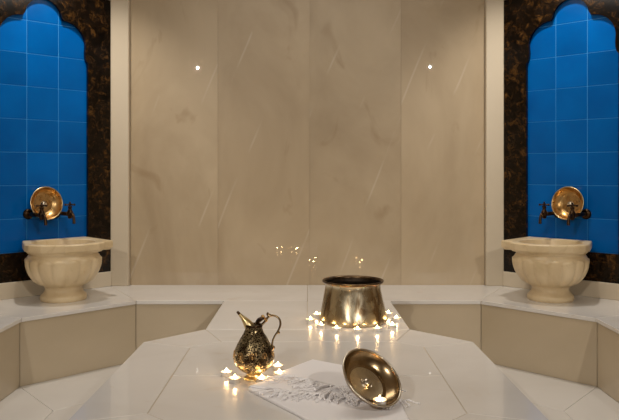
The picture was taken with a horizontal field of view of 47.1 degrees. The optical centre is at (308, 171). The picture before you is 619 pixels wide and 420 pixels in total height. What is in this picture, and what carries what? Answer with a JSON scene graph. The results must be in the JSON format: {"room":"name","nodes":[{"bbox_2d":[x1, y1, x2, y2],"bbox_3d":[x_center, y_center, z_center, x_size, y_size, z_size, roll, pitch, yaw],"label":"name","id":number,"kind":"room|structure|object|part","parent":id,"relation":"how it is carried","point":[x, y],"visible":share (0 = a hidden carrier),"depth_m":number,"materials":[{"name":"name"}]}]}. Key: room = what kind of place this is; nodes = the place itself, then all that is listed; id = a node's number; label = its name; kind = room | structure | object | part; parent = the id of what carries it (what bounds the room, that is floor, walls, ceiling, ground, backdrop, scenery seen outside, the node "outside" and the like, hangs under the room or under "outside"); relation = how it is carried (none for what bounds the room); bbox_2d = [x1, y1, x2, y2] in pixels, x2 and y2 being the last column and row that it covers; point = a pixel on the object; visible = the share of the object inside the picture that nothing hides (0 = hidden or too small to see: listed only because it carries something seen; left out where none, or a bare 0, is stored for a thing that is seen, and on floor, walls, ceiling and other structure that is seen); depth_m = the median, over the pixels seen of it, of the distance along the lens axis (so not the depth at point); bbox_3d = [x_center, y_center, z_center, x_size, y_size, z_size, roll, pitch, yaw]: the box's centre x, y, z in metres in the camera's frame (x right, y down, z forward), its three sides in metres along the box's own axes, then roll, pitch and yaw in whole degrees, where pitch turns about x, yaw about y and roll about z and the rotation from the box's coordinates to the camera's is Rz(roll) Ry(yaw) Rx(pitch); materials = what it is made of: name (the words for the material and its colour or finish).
{"room":"spa","nodes":[
{"label":"spa","id":0,"kind":"room"},
{"bbox_2d":[0,0,110,282],"bbox_3d":[-1.586,-0.207,4.029,0.050,1.695,0.995,0,0,45],"label":"wall","id":1,"kind":"structure","parent":0,"point":[55,55],"depth_m":4.12,"materials":[{"name":"blue stone"}]},
{"bbox_2d":[23,202,47,224],"bbox_3d":[-1.506,0.229,3.938,0.233,0.123,0.060,0,0,45],"label":"tap","id":2,"kind":"object","parent":1,"relation":"attached to","point":[28,213],"visible":1,"depth_m":3.90,"materials":[{"name":"brown metal"}]},
{"bbox_3d":[-1.443,0.259,3.877,0.058,0.063,0.019,0,0,44],"label":"spout","id":3,"kind":"part","parent":2,"relation":"part of","materials":[{"name":"brown metal"}]},
{"bbox_2d":[30,187,62,219],"bbox_3d":[-1.499,0.177,4.048,0.068,0.189,0.191,0,0,45],"label":"bowl","id":4,"kind":"object","parent":2,"relation":"on","point":[49,196],"visible":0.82,"depth_m":4.07,"materials":[{"name":"brown metal"}]},
{"bbox_2d":[0,271,110,299],"bbox_3d":[-1.582,0.655,4.025,0.062,0.090,0.994,0,0,45],"label":"baseboard","id":5,"kind":"structure","parent":1,"relation":"attached to","point":[18,289],"depth_m":3.99,"materials":[{"name":"beige stone"}]},
{"bbox_2d":[56,202,75,223],"bbox_3d":[-1.390,0.229,4.054,0.233,0.123,0.060,0,0,45],"label":"tap","id":6,"kind":"object","parent":1,"relation":"attached to","point":[69,213],"visible":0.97,"depth_m":4.00,"materials":[{"name":"brown metal"}]},
{"bbox_3d":[-1.327,0.259,3.993,0.058,0.063,0.019,0,0,44],"label":"spout","id":7,"kind":"part","parent":6,"relation":"part of","materials":[{"name":"brown metal"}]},
{"bbox_2d":[111,0,129,285],"bbox_3d":[-1.161,-0.445,4.410,0.111,2.290,0.100,0,0,0],"label":"pillar","id":8,"kind":"structure","parent":1,"relation":"attached to","point":[120,9],"depth_m":4.36,"materials":[{"name":"beige stone"}]},
{"bbox_2d":[0,364,618,419],"bbox_3d":[0.000,1.060,1.100,4.400,0.060,7.400,0,0,0],"label":"floor","id":9,"kind":"structure","parent":0,"point":[59,398],"depth_m":3.26,"materials":[{"name":"white stone"}]},
{"bbox_2d":[69,301,547,419],"bbox_3d":[0.000,0.865,2.799,1.357,0.330,2.115,0,0,0],"label":"platform","id":10,"kind":"object","parent":9,"relation":"on","point":[178,377],"visible":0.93,"depth_m":2.47,"materials":[{"name":"beige stone"}]},
{"bbox_2d":[221,368,231,377],"bbox_3d":[-0.281,0.686,2.436,0.039,0.028,0.039,0,0,-40],"label":"tealight","id":11,"kind":"object","parent":10,"relation":"on","point":[226,373],"visible":0.99,"depth_m":2.42,"materials":[{"name":"silver metal"}]},
{"bbox_2d":[229,375,240,383],"bbox_3d":[-0.245,0.686,2.361,0.039,0.028,0.039,0,0,-25],"label":"tealight","id":12,"kind":"object","parent":10,"relation":"on","point":[234,379],"visible":1,"depth_m":2.35,"materials":[{"name":"silver metal"}]},
{"bbox_2d":[233,311,280,381],"bbox_3d":[-0.185,0.585,2.404,0.140,0.230,0.141,0,0,42],"label":"pitcher","id":13,"kind":"object","parent":10,"relation":"on","point":[253,354],"visible":0.98,"depth_m":2.37,"materials":[{"name":"gold metal"}]},
{"bbox_3d":[-0.208,0.510,2.405,0.062,0.068,0.037,0,0,0],"label":"spout","id":14,"kind":"part","parent":13,"relation":"part of","materials":[{"name":"gold metal"}]},
{"bbox_3d":[-0.165,0.505,2.405,0.034,0.028,0.041,0,0,0],"label":"lid","id":15,"kind":"part","parent":13,"relation":"part of","materials":[{"name":"brown metal"}]},
{"bbox_3d":[-0.128,0.537,2.405,0.073,0.125,0.012,0,0,0],"label":"handle","id":16,"kind":"part","parent":13,"relation":"part of","materials":[{"name":"brown metal"}]},
{"bbox_2d":[256,375,267,382],"bbox_3d":[-0.155,0.686,2.361,0.039,0.028,0.039,0,0,-9],"label":"tealight","id":17,"kind":"object","parent":10,"relation":"on","point":[259,378],"visible":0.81,"depth_m":2.36,"materials":[{"name":"silver metal"}]},
{"bbox_2d":[273,363,282,370],"bbox_3d":[-0.108,0.686,2.517,0.039,0.028,0.039,0,0,6],"label":"tealight","id":18,"kind":"object","parent":10,"relation":"on","point":[277,366],"visible":0.98,"depth_m":2.50,"materials":[{"name":"silver metal"}]},
{"bbox_2d":[274,369,281,375],"bbox_3d":[-0.100,0.686,2.424,0.039,0.028,0.039,0,0,22],"label":"tealight","id":19,"kind":"object","parent":10,"relation":"on","point":[279,371],"visible":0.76,"depth_m":2.42,"materials":[{"name":"white wax"}]},
{"bbox_2d":[306,317,313,322],"bbox_3d":[0.009,0.686,3.302,0.039,0.028,0.039,0,0,0],"label":"tealight","id":20,"kind":"object","parent":10,"relation":"on","point":[308,320],"visible":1,"depth_m":3.29,"materials":[{"name":"white wax"}]},
{"bbox_2d":[313,311,319,317],"bbox_3d":[0.039,0.686,3.428,0.039,0.028,0.039,0,0,15],"label":"tealight","id":21,"kind":"object","parent":10,"relation":"on","point":[315,315],"visible":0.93,"depth_m":3.41,"materials":[{"name":"white wax"}]},
{"bbox_2d":[317,323,324,328],"bbox_3d":[0.056,0.686,3.186,0.039,0.028,0.039,0,0,31],"label":"tealight","id":22,"kind":"object","parent":10,"relation":"on","point":[320,325],"visible":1,"depth_m":3.17,"materials":[{"name":"white wax"}]},
{"bbox_2d":[248,359,419,419],"bbox_3d":[0.109,0.684,2.210,0.458,0.030,0.711,0,0,-35],"label":"folded towel","id":23,"kind":"object","parent":10,"relation":"on","point":[312,389],"visible":0.7,"depth_m":2.17,"materials":[{"name":"white fabric"}]},
{"bbox_2d":[342,348,401,406],"bbox_3d":[0.187,0.606,2.092,0.200,0.143,0.149,0,0,-44],"label":"metal bowl","id":24,"kind":"object","parent":23,"relation":"on","point":[367,374],"visible":0.96,"depth_m":2.13,"materials":[{"name":"brown metal"}]},
{"bbox_2d":[373,396,386,404],"bbox_3d":[0.205,0.655,2.041,0.039,0.028,0.039,0,0,0],"label":"tealight","id":25,"kind":"object","parent":24,"relation":"in","point":[379,400],"visible":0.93,"depth_m":2.04,"materials":[{"name":"white wax"}]},
{"bbox_2d":[332,325,340,331],"bbox_3d":[0.124,0.686,3.120,0.039,0.028,0.039,0,0,-43],"label":"tealight","id":26,"kind":"object","parent":10,"relation":"on","point":[334,329],"visible":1,"depth_m":3.11,"materials":[{"name":"white wax"}]},
{"bbox_2d":[319,275,386,327],"bbox_3d":[0.209,0.603,3.340,0.322,0.194,0.322,0,0,43],"label":"copper pot","id":27,"kind":"object","parent":10,"relation":"on","point":[350,301],"visible":1,"depth_m":3.22,"materials":[{"name":"gold metal"}]},
{"bbox_2d":[353,326,361,332],"bbox_3d":[0.214,0.686,3.097,0.039,0.028,0.039,0,0,-28],"label":"tealight","id":28,"kind":"object","parent":10,"relation":"on","point":[355,330],"visible":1,"depth_m":3.09,"materials":[{"name":"silver metal"}]},
{"bbox_2d":[373,325,381,331],"bbox_3d":[0.302,0.686,3.116,0.039,0.028,0.039,0,0,-12],"label":"tealight","id":29,"kind":"object","parent":10,"relation":"on","point":[375,329],"visible":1,"depth_m":3.10,"materials":[{"name":"silver metal"}]},
{"bbox_2d":[388,322,396,328],"bbox_3d":[0.376,0.686,3.186,0.039,0.028,0.039,0,0,3],"label":"tealight","id":30,"kind":"object","parent":10,"relation":"on","point":[391,325],"visible":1,"depth_m":3.17,"materials":[{"name":"silver metal"}]},
{"bbox_2d":[392,315,399,321],"bbox_3d":[0.412,0.686,3.336,0.039,0.028,0.039,0,0,19],"label":"tealight","id":31,"kind":"object","parent":10,"relation":"on","point":[395,319],"visible":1,"depth_m":3.32,"materials":[{"name":"silver metal"}]},
{"bbox_2d":[0,285,618,402],"bbox_3d":[0.000,0.865,1.002,3.838,0.330,6.792,0,0,0],"label":"bench","id":32,"kind":"object","parent":9,"relation":"on","point":[577,340],"visible":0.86,"depth_m":3.74,"materials":[{"name":"beige stone"}]},
{"bbox_2d":[22,237,112,302],"bbox_3d":[-1.339,0.541,3.914,0.447,0.317,0.427,0,0,-44],"label":"basin","id":33,"kind":"object","parent":32,"relation":"on","point":[62,266],"visible":1,"depth_m":3.77,"materials":[{"name":"stone"}]},
{"bbox_3d":[-1.345,0.526,3.902,0.401,0.188,0.401,0,0,0],"label":"bowl","id":34,"kind":"part","parent":33,"relation":"part of","materials":[{"name":"stone"}]},
{"bbox_3d":[-0.938,0.875,0.752,0.952,0.310,6.291,0,0,0],"label":"panel","id":35,"kind":"part","parent":32,"relation":"part of","materials":[{"name":"beige stone"}]},
{"bbox_3d":[0.000,0.710,1.002,3.837,0.020,6.792,0,0,0],"label":"seat","id":36,"kind":"part","parent":32,"relation":"part of","materials":[{"name":"white stone"}]},
{"bbox_3d":[0.938,0.875,0.752,0.952,0.310,6.291,0,0,0],"label":"panel","id":37,"kind":"part","parent":32,"relation":"part of","materials":[{"name":"beige stone"}]},
{"bbox_2d":[501,237,591,302],"bbox_3d":[1.323,0.541,3.914,0.448,0.317,0.428,0,0,44],"label":"basin","id":38,"kind":"object","parent":32,"relation":"on","point":[551,266],"visible":1,"depth_m":3.77,"materials":[{"name":"stone"}]},
{"bbox_3d":[1.329,0.526,3.902,0.401,0.188,0.401,0,0,0],"label":"bowl","id":39,"kind":"part","parent":38,"relation":"part of","materials":[{"name":"stone"}]},
{"bbox_2d":[130,0,503,292],"bbox_3d":[0.000,-0.330,4.450,2.600,2.520,0.100,0,0,0],"label":"wall","id":40,"kind":"structure","parent":0,"point":[273,142],"depth_m":4.40,"materials":[{"name":"beige stone"}]},
{"bbox_2d":[504,0,618,283],"bbox_3d":[1.570,-0.207,4.029,0.995,1.695,0.050,0,0,45],"label":"wall","id":41,"kind":"structure","parent":0,"point":[561,57],"depth_m":4.11,"materials":[{"name":"blue stone"}]},
{"bbox_2d":[485,0,503,285],"bbox_3d":[1.146,-0.445,4.410,0.108,2.290,0.100,0,0,0],"label":"pillar","id":42,"kind":"structure","parent":41,"relation":"attached to","point":[494,9],"depth_m":4.36,"materials":[{"name":"beige stone"}]},
{"bbox_2d":[538,202,558,223],"bbox_3d":[1.374,0.229,4.054,0.060,0.123,0.233,0,0,45],"label":"tap","id":43,"kind":"object","parent":41,"relation":"attached to","point":[544,213],"visible":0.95,"depth_m":4.00,"materials":[{"name":"brown metal"}]},
{"bbox_3d":[1.311,0.259,3.993,0.058,0.063,0.019,0,0,-44],"label":"spout","id":44,"kind":"part","parent":43,"relation":"part of","materials":[{"name":"brown metal"}]},
{"bbox_2d":[503,271,618,300],"bbox_3d":[1.566,0.655,4.025,0.994,0.090,0.062,0,0,45],"label":"baseboard","id":45,"kind":"structure","parent":41,"relation":"attached to","point":[595,289],"depth_m":3.99,"materials":[{"name":"beige stone"}]},
{"bbox_2d":[566,202,590,224],"bbox_3d":[1.490,0.229,3.938,0.060,0.123,0.233,0,0,45],"label":"tap","id":46,"kind":"object","parent":41,"relation":"attached to","point":[585,213],"visible":1,"depth_m":3.90,"materials":[{"name":"brown metal"}]},
{"bbox_2d":[551,187,583,219],"bbox_3d":[1.483,0.177,4.048,0.191,0.189,0.069,0,0,43],"label":"bowl","id":47,"kind":"object","parent":46,"relation":"on","point":[564,196],"visible":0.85,"depth_m":4.07,"materials":[{"name":"brown metal"}]},
{"bbox_3d":[1.427,0.259,3.877,0.058,0.063,0.019,0,0,-44],"label":"spout","id":48,"kind":"part","parent":46,"relation":"part of","materials":[{"name":"brown metal"}]}
]}

